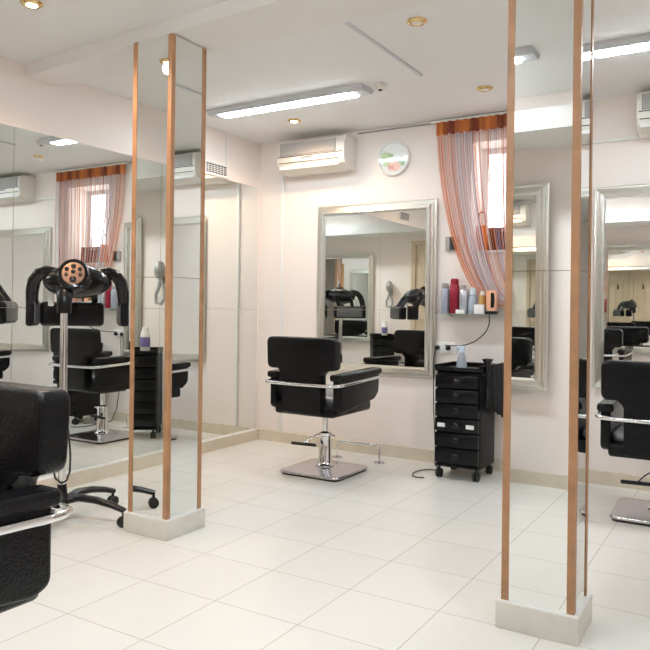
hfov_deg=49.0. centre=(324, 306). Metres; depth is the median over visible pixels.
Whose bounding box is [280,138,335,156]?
grille
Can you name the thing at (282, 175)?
drain pipe
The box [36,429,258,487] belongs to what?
baseboard
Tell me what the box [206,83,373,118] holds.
strip light
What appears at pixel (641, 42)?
strip light
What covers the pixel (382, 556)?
floor
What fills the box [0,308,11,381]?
wall mirror
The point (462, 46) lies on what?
ceiling
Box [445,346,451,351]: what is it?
socket
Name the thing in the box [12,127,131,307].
wall mirror
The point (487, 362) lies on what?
holder
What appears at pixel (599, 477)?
baseboard
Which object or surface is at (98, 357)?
wall mirror
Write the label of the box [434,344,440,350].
socket
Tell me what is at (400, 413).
wall
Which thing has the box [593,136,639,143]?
cable conduit
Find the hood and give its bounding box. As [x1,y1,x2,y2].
[43,266,111,297]
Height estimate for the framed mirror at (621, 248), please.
1.330 m
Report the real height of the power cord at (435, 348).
0.854 m
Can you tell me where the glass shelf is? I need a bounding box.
[435,313,503,316]
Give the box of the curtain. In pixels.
[430,111,506,307]
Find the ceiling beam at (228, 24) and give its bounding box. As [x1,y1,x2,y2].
[25,0,442,86]
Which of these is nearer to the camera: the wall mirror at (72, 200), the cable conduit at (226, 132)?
the wall mirror at (72, 200)
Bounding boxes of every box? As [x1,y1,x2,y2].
[456,310,464,313]
[474,304,484,313]
[488,227,504,249]
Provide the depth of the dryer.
3.87 m
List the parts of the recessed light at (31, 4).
bulb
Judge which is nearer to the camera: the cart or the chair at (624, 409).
the chair at (624, 409)
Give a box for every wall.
[0,56,260,428]
[257,94,649,476]
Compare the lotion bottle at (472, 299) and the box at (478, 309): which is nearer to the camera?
the box at (478, 309)
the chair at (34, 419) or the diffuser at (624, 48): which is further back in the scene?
the diffuser at (624, 48)
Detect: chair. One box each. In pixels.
[0,381,72,612]
[265,336,383,481]
[595,360,649,526]
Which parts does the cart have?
knob, knob, knob, knob, knob, knob, drawer, drawer, drawer, drawer, drawer, drawer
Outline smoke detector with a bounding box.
[373,82,386,90]
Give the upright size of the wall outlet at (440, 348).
0.084 m
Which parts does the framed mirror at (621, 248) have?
mirror pane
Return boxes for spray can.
[441,283,449,313]
[449,278,458,313]
[459,285,467,313]
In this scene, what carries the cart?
on the floor
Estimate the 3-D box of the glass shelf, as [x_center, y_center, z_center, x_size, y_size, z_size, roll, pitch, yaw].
[1.123,0.065,5.083,0.670,0.026,0.130,1,0,31]
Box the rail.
[332,440,384,463]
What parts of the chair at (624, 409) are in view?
armrest, arm panel, seat, chrome rail, backrest, plate, pump lever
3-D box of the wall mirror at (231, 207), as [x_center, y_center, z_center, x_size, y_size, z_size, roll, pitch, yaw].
[-0.883,-0.509,5.655,0.008,1.047,1.161,1,0,31]
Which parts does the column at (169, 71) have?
corner trim, mirror panel, mirror panel, corner trim, mirror panel, mirror panel, corner trim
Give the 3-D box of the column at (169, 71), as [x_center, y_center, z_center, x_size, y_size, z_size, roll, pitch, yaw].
[-0.808,-0.101,3.657,0.295,2.482,0.286,1,0,31]
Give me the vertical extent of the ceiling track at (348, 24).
0.010 m
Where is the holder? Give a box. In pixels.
[482,359,493,406]
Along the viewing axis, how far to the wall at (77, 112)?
4.59 m
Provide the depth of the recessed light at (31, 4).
3.32 m
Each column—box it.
[123,33,206,541]
[495,0,593,646]
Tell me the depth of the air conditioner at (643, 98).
4.42 m
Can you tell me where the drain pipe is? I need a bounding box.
[278,173,284,430]
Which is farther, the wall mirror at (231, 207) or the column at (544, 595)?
the wall mirror at (231, 207)
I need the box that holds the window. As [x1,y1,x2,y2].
[468,147,506,254]
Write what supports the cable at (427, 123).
attached to the wall at (400, 413)
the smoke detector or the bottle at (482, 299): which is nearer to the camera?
the smoke detector
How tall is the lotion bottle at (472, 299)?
0.190 m
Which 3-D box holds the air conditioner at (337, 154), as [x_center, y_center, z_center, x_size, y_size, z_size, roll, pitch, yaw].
[-0.072,-1.221,5.767,0.630,0.264,0.214,1,0,31]
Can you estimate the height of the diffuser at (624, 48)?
0.006 m
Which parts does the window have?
sill, pane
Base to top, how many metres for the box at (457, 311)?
0.030 m
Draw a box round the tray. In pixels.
[435,361,495,372]
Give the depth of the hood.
3.82 m
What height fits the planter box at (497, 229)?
0.170 m
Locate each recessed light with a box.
[20,0,43,8]
[287,118,300,122]
[406,17,427,26]
[476,85,492,91]
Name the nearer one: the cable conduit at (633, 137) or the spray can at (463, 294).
the cable conduit at (633, 137)
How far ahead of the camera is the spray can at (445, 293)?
5.21 m
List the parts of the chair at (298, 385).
armrest, arm panel, backrest, pump lever, chrome rail, plate, seat, arm panel, armrest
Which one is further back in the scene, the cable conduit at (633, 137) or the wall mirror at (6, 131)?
the cable conduit at (633, 137)
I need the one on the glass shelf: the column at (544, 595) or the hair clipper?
the hair clipper
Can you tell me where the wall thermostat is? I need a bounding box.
[445,236,457,250]
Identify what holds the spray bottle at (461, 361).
on the cart
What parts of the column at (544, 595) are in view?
corner trim, mirror panel, mirror panel, corner trim, mirror panel, mirror panel, corner trim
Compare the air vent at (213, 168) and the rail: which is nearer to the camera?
the rail
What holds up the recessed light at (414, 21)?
in the ceiling
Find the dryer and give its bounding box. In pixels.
[25,259,128,527]
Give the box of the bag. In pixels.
[476,211,487,249]
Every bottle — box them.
[455,346,466,367]
[468,287,476,313]
[479,291,485,310]
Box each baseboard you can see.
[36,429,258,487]
[257,428,649,490]
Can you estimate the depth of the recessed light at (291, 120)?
5.34 m
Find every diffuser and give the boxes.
[219,93,357,117]
[594,43,649,57]
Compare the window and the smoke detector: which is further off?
the window
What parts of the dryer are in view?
heater panel, arm, leg, power cord, control panel, leg, leg, arm, heater panel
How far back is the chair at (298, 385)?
4.73 m
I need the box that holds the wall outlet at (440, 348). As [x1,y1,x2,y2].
[434,342,455,353]
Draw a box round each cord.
[412,469,434,477]
[433,348,437,467]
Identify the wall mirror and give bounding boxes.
[0,123,13,306]
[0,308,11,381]
[11,308,129,478]
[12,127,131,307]
[202,309,256,440]
[203,174,258,308]
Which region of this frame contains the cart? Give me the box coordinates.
[435,361,495,481]
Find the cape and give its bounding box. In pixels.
[491,362,503,416]
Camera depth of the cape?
4.85 m
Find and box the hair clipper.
[444,290,498,345]
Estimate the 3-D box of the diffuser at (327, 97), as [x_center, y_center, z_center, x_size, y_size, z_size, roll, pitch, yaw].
[-0.272,-1.370,4.863,1.090,0.006,0.092,1,0,31]
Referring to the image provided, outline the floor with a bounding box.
[0,439,649,649]
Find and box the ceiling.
[0,0,649,143]
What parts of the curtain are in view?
curtain rod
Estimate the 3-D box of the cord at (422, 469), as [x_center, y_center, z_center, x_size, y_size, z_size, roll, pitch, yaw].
[0.688,1.153,4.936,0.147,0.008,0.279,1,0,31]
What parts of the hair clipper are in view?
power cord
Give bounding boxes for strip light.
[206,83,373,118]
[594,33,649,57]
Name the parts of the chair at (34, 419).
arm panel, armrest, backrest, chrome rail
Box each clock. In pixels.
[377,140,410,175]
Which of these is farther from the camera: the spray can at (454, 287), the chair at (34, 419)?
the spray can at (454, 287)
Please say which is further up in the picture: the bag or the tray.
the bag
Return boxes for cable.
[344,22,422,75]
[357,123,435,133]
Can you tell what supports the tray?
on the cart
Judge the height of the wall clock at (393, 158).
0.280 m
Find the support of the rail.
on the floor
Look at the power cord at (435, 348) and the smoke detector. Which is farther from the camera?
the power cord at (435, 348)
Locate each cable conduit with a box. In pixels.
[226,132,227,164]
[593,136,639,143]
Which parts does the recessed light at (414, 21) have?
bulb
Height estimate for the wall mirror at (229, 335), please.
1.033 m
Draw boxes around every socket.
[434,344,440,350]
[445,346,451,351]
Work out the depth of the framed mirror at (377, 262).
5.53 m
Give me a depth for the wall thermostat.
5.26 m
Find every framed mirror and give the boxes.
[316,199,436,377]
[592,183,649,387]
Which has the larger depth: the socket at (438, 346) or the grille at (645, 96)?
the socket at (438, 346)
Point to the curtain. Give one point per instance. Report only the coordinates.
(471, 124)
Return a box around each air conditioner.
[277,135,356,176]
[637,91,649,138]
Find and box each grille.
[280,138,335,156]
[642,93,649,109]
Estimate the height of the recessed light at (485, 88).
0.017 m
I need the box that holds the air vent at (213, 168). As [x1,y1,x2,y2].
[205,159,228,178]

